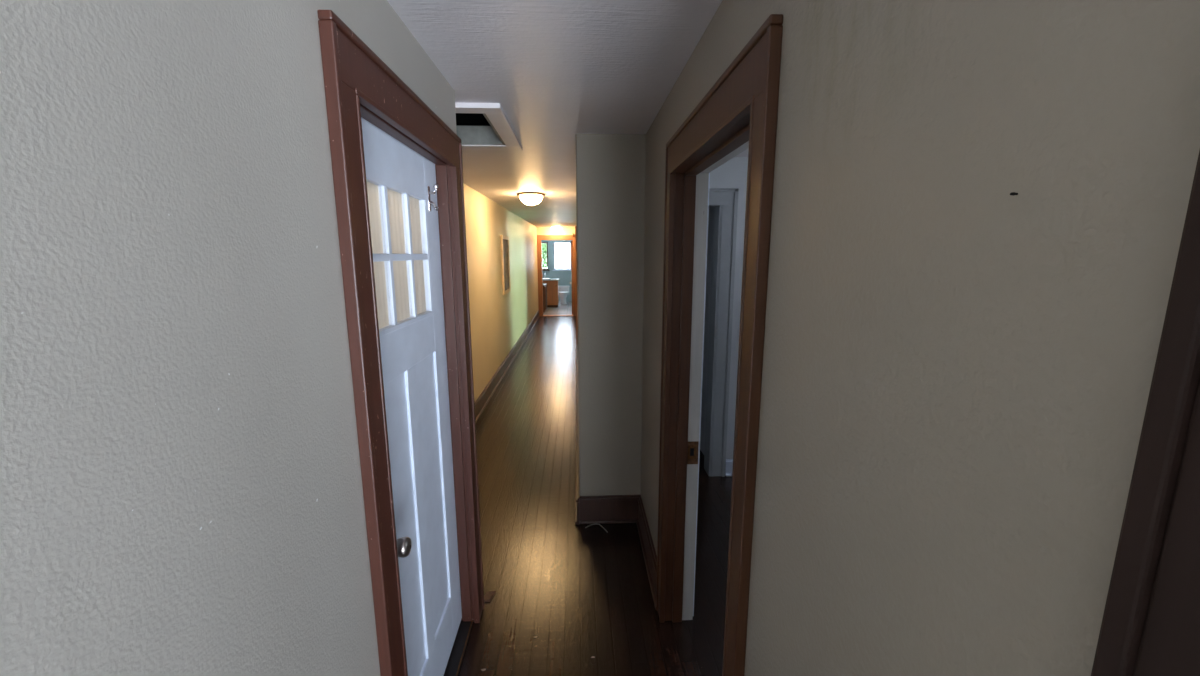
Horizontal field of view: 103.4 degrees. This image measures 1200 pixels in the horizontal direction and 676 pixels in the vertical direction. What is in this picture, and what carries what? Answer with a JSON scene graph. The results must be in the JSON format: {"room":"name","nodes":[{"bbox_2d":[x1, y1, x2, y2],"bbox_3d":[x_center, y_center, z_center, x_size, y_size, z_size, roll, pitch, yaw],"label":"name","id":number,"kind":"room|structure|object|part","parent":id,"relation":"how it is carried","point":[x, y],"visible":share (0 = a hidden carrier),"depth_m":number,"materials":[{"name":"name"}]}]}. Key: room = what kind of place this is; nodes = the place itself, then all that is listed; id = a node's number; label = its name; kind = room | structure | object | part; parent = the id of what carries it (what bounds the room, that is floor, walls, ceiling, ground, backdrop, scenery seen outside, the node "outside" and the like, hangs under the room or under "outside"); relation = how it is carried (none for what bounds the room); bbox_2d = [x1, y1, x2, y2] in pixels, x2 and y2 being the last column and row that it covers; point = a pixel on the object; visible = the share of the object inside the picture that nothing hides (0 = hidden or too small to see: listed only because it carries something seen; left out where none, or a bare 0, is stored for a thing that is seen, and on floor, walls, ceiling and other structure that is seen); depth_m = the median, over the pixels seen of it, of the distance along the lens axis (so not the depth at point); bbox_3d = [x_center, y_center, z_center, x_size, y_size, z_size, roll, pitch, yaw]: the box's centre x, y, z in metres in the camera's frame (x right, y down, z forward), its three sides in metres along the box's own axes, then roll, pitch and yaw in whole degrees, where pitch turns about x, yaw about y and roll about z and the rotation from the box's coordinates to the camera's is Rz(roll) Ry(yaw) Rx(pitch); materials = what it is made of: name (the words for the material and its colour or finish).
{"room":"home hallway","nodes":[
{"label":"home hallway","id":0,"kind":"room"},
{"bbox_2d":[0,0,456,675],"bbox_3d":[-0.817,0.547,-0.503,0.709,2.460,5.300,-1,10,-3],"label":"wall","id":1,"kind":"structure","parent":0,"point":[181,489],"depth_m":0.58,"materials":[{"name":"gray textured paint"}]},
{"bbox_2d":[317,10,484,675],"bbox_3d":[-0.614,0.338,1.595,0.157,2.142,1.036,-1,10,-3],"label":"door frame","id":2,"kind":"structure","parent":1,"relation":"attached to","point":[358,84],"depth_m":1.15,"materials":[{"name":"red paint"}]},
{"bbox_2d":[361,117,461,675],"bbox_3d":[-0.600,0.379,1.608,0.120,2.002,0.834,-1,10,-3],"label":"door","id":3,"kind":"structure","parent":1,"relation":"in","point":[402,188],"depth_m":1.62,"materials":[{"name":"white paint"}]},
{"bbox_2d":[367,182,425,328],"bbox_3d":[-0.639,-0.254,1.487,0.005,0.425,0.545,-1,10,-3],"label":"curtain","id":4,"kind":"object","parent":3,"relation":"hanging from","point":[407,212],"depth_m":1.51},
{"bbox_3d":[-0.564,0.578,1.307,0.079,0.062,0.062,-1,10,-3],"label":"knob","id":5,"kind":"part","parent":3,"relation":"part of","materials":[{"name":"silver metal"}]},
{"bbox_3d":[-0.630,0.648,1.497,0.019,1.065,0.230,-1,10,-3],"label":"panel","id":6,"kind":"part","parent":3,"relation":"part of","materials":[{"name":"white paint"}]},
{"bbox_3d":[-0.645,0.595,1.802,0.019,1.065,0.230,-1,10,-3],"label":"panel","id":7,"kind":"part","parent":3,"relation":"part of","materials":[{"name":"white paint"}]},
{"bbox_2d":[463,183,538,402],"bbox_3d":[-1.496,-0.859,7.476,0.132,2.460,10.950,-1,10,-3],"label":"wall","id":8,"kind":"structure","parent":0,"point":[498,320],"depth_m":6.11,"materials":[{"name":"beige paint"}]},
{"bbox_2d":[500,235,510,294],"bbox_3d":[-1.395,-1.084,7.025,0.028,0.840,0.670,-1,10,-3],"label":"framed picture","id":9,"kind":"object","parent":8,"relation":"attached to","point":[505,253],"visible":1,"depth_m":6.98,"materials":[{"name":"brown wood"}]},
{"bbox_2d":[503,239,508,290],"bbox_3d":[-1.402,-1.084,7.024,0.014,0.750,0.580,-1,10,-3],"label":"print","id":10,"kind":"object","parent":9,"relation":"attached to","point":[505,241],"depth_m":7.07},
{"bbox_2d":[474,310,539,422],"bbox_3d":[-1.413,0.263,7.678,0.030,0.180,10.890,-1,10,-3],"label":"baseboard","id":11,"kind":"structure","parent":8,"relation":"attached to","point":[484,397],"depth_m":6.39,"materials":[{"name":"brown paint"}]},
{"bbox_2d":[537,227,574,306],"bbox_3d":[-1.154,-1.845,12.946,1.350,2.500,0.120,-1,10,-3],"label":"wall","id":12,"kind":"structure","parent":0,"point":[540,230],"depth_m":12.70,"materials":[{"name":"beige paint"}]},
{"bbox_2d":[537,234,575,315],"bbox_3d":[-1.158,-1.705,12.879,1.064,2.247,0.340,-1,10,-3],"label":"door frame","id":13,"kind":"structure","parent":12,"relation":"attached to","point":[540,238],"depth_m":12.85,"materials":[{"name":"orange paint"}]},
{"bbox_2d":[542,240,572,301],"bbox_3d":[-1.426,-2.244,14.921,2.400,2.600,4.170,-1,10,-3],"label":"wall","id":14,"kind":"structure","parent":0,"point":[565,277],"depth_m":16.91,"materials":[{"name":"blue paint"}]},
{"bbox_2d":[542,242,549,270],"bbox_3d":[-2.042,-2.895,16.807,0.500,1.010,0.150,-1,10,-3],"label":"window","id":15,"kind":"structure","parent":14,"relation":"in","point":[542,242],"depth_m":16.82,"materials":[{"name":"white wood"}]},
{"bbox_2d":[553,242,570,270],"bbox_3d":[-1.333,-2.902,16.840,0.720,1.010,0.150,-1,10,-3],"label":"window","id":16,"kind":"structure","parent":14,"relation":"in","point":[568,269],"depth_m":16.84,"materials":[{"name":"white paint"}]},
{"bbox_2d":[570,241,572,314],"bbox_3d":[-0.786,-1.720,13.474,0.177,2.030,0.780,-1,10,-3],"label":"door","id":17,"kind":"structure","parent":14,"relation":"in","point":[571,241],"depth_m":13.04,"materials":[{"name":"orange paint"}]},
{"bbox_2d":[543,302,571,314],"bbox_3d":[-1.378,-0.920,15.233,2.500,0.124,4.180,-1,10,-3],"label":"tile","id":18,"kind":"structure","parent":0,"point":[562,309],"depth_m":14.40,"materials":[{"name":"grey tile"}]},
{"bbox_2d":[543,283,546,311],"bbox_3d":[-1.922,-1.218,14.280,0.668,0.796,0.840,-1,10,-3],"label":"storage cabinet","id":19,"kind":"object","parent":18,"relation":"on","point":[544,284],"visible":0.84,"depth_m":13.93,"materials":[{"name":"brown wood"}]},
{"bbox_3d":[-1.615,-1.205,14.099,0.024,0.660,0.370,-1,10,-3],"label":"door","id":20,"kind":"part","parent":19,"relation":"part of","materials":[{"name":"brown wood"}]},
{"bbox_2d":[543,274,558,306],"bbox_3d":[-1.795,-1.546,15.357,0.930,1.067,0.618,-1,10,-3],"label":"bathroom vanity","id":21,"kind":"object","parent":18,"relation":"on","point":[552,284],"visible":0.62,"depth_m":15.11,"materials":[{"name":"orange wood"}]},
{"bbox_3d":[-1.772,-1.432,15.101,0.270,0.720,0.024,-1,10,-3],"label":"door","id":22,"kind":"part","parent":21,"relation":"part of","materials":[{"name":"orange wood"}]},
{"bbox_2d":[543,279,558,280],"bbox_3d":[-1.796,-1.884,15.302,0.930,0.040,0.610,-1,10,-3],"label":"countertop","id":23,"kind":"structure","parent":21,"relation":"on","point":[543,279],"depth_m":15.02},
{"bbox_3d":[-1.492,-1.435,15.114,0.250,0.720,0.024,-1,10,-3],"label":"door","id":24,"kind":"part","parent":21,"relation":"part of","materials":[{"name":"orange wood"}]},
{"bbox_2d":[558,286,569,303],"bbox_3d":[-1.266,-1.483,16.352,0.430,0.596,0.773,-1,10,-3],"label":"toilet","id":25,"kind":"object","parent":18,"relation":"on","point":[563,291],"visible":0.88,"depth_m":16.17,"materials":[{"name":"white ceramic"}]},
{"bbox_3d":[-1.278,-1.645,16.589,0.400,0.280,0.230,-1,10,-3],"label":"tank","id":26,"kind":"part","parent":25,"relation":"part of","materials":[{"name":"white ceramic"}]},
{"bbox_3d":[-1.260,-1.361,16.249,0.370,0.390,0.500,-1,10,-3],"label":"bowl","id":27,"kind":"part","parent":25,"relation":"part of","materials":[{"name":"white ceramic"}]},
{"bbox_2d":[387,0,748,226],"bbox_3d":[0.866,-1.569,4.671,4.800,0.150,16.450,-1,10,-3],"label":"ceiling","id":28,"kind":"structure","parent":0,"point":[558,70],"depth_m":1.70,"materials":[{"name":"paint"}]},
{"bbox_2d":[455,103,522,150],"bbox_3d":[-0.652,-1.652,2.447,1.540,1.135,2.650,-1,10,-3],"label":"attic hatch","id":29,"kind":"object","parent":28,"relation":"attached to","point":[479,126],"visible":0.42,"depth_m":2.78,"materials":[{"name":"paint"}]},
{"bbox_2d":[517,192,544,206],"bbox_3d":[-0.773,-1.548,5.321,0.320,0.142,0.320,-1,10,-3],"label":"ceiling light","id":30,"kind":"object","parent":28,"relation":"attached to","point":[529,198],"visible":1,"depth_m":5.22,"materials":[{"name":"white glass"}]},
{"bbox_3d":[-0.773,-1.546,5.322,0.254,0.102,0.254,-1,10,-3],"label":"lamp shade","id":31,"kind":"part","parent":30,"relation":"part of","materials":[{"name":"beige glass"}]},
{"bbox_2d":[551,226,561,231],"bbox_3d":[-1.142,-2.839,12.375,0.320,0.142,0.320,-1,10,-3],"label":"ceiling light","id":32,"kind":"object","parent":28,"relation":"attached to","point":[554,228],"visible":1,"depth_m":12.28,"materials":[{"name":"white glass"}]},
{"bbox_3d":[-1.142,-2.837,12.375,0.254,0.102,0.254,-1,10,-3],"label":"lamp shade","id":33,"kind":"part","parent":32,"relation":"part of","materials":[{"name":"beige glass"}]},
{"bbox_2d":[458,316,731,675],"bbox_3d":[0.868,0.860,5.135,4.800,0.120,16.520,-1,10,-3],"label":"floor","id":34,"kind":"structure","parent":0,"point":[584,593],"depth_m":2.64,"materials":[{"name":"brown wood"}]},
{"bbox_2d":[484,591,495,601],"bbox_3d":[-0.554,1.286,2.360,0.042,0.008,0.082,2,10,11],"label":"chip","id":35,"kind":"object","parent":34,"relation":"on","point":[489,595],"visible":0.8,"depth_m":2.35,"materials":[{"name":"brown wood"}]},
{"bbox_2d":[585,523,607,532],"bbox_3d":[-0.014,1.176,2.948,0.151,0.016,0.058,4,11,20],"label":"strap","id":36,"kind":"object","parent":34,"relation":"on","point":[595,523],"visible":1,"depth_m":2.95,"materials":[{"name":"black"}]},
{"bbox_2d":[576,134,645,495],"bbox_3d":[0.122,-0.051,2.881,0.515,2.460,0.127,-1,10,-3],"label":"wall","id":37,"kind":"structure","parent":0,"point":[610,168],"depth_m":2.79,"materials":[{"name":"paint"}]},
{"bbox_2d":[579,495,640,523],"bbox_3d":[0.064,1.085,2.998,0.389,0.180,0.030,-1,10,-3],"label":"baseboard","id":38,"kind":"structure","parent":37,"relation":"attached to","point":[604,509],"depth_m":3.00,"materials":[{"name":"brown paint"}]},
{"bbox_2d":[700,207,713,454],"bbox_3d":[0.610,-0.249,3.996,0.720,2.460,0.910,-1,10,-3],"label":"wall","id":39,"kind":"structure","parent":0,"point":[711,209],"depth_m":3.89,"materials":[{"name":"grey paint"}]},
{"bbox_2d":[704,188,738,476],"bbox_3d":[0.662,0.006,3.511,0.583,2.125,0.158,-1,10,-3],"label":"door frame","id":40,"kind":"structure","parent":39,"relation":"attached to","point":[725,214],"depth_m":3.45,"materials":[{"name":"white paint"}]},
{"bbox_2d":[709,157,747,458],"bbox_3d":[1.814,0.056,2.254,2.805,2.460,2.740,-1,10,-3],"label":"wall","id":41,"kind":"structure","parent":0,"point":[732,174],"depth_m":3.37,"materials":[{"name":"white paint"}]},
{"bbox_2d":[725,459,732,475],"bbox_3d":[1.702,0.909,4.127,2.610,0.130,0.960,-1,10,-3],"label":"baseboard","id":42,"kind":"structure","parent":41,"relation":"attached to","point":[729,462],"depth_m":3.63,"materials":[{"name":"white paint"}]},
{"bbox_2d":[641,0,1199,675],"bbox_3d":[0.463,0.476,-0.111,0.126,2.460,5.973,-1,10,-3],"label":"wall","id":43,"kind":"structure","parent":0,"point":[958,368],"depth_m":0.49,"materials":[{"name":"paint"}]},
{"bbox_2d":[636,497,656,609],"bbox_3d":[0.263,1.152,2.622,0.030,0.180,0.753,-1,10,-3],"label":"baseboard","id":44,"kind":"structure","parent":43,"relation":"attached to","point":[650,557],"depth_m":2.58,"materials":[{"name":"brown paint"}]},
{"bbox_2d":[656,14,782,675],"bbox_3d":[0.377,0.349,1.587,0.170,2.120,1.095,-1,10,-3],"label":"door frame","id":45,"kind":"structure","parent":43,"relation":"attached to","point":[739,113],"depth_m":1.43,"materials":[{"name":"brown paint"}]},
{"bbox_3d":[0.401,0.496,2.063,0.038,0.065,0.002,-1,10,-3],"label":"strike plate","id":46,"kind":"part","parent":45,"relation":"part of","materials":[{"name":"gold metal"}]},
{"bbox_3d":[0.453,0.353,1.591,0.018,2.110,1.095,-1,10,-3],"label":"casing","id":47,"kind":"part","parent":45,"relation":"part of","materials":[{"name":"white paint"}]},
{"bbox_2d":[1091,150,1199,675],"bbox_3d":[0.513,0.761,-1.322,0.159,2.318,3.465,-1,10,-3],"label":"door frame","id":48,"kind":"structure","parent":43,"relation":"attached to","point":[1150,626],"depth_m":0.29,"materials":[{"name":"brown paint"}]},
{"bbox_3d":[-0.323,-0.941,7.926,0.120,2.460,10.150,-1,10,-3],"label":"wall","id":49,"kind":"structure","parent":0,"visible":0},
{"bbox_2d":[575,226,577,344],"bbox_3d":[-0.376,-0.935,8.814,0.142,2.140,1.860,-1,10,-3],"label":"door frame","id":50,"kind":"structure","parent":49,"relation":"attached to","point":[575,226],"depth_m":7.87,"materials":[{"name":"orange paint"}]},
{"bbox_2d":[575,344,579,524],"bbox_3d":[-0.392,0.198,8.033,0.030,0.180,10.287,-1,10,-3],"label":"baseboard","id":51,"kind":"structure","parent":49,"relation":"attached to","point":[577,521],"depth_m":3.70,"materials":[{"name":"brown paint"}]},
{"label":"outside","id":52,"kind":"structure","parent":0,"visible":0},
{"bbox_2d":[542,243,546,268],"bbox_3d":[-2.378,-1.846,19.082,1.062,4.380,1.069,4,11,23],"label":"tree","id":53,"kind":"object","parent":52,"point":[544,245],"visible":0.16,"depth_m":18.57,"materials":[{"name":"green plant"}]}
]}

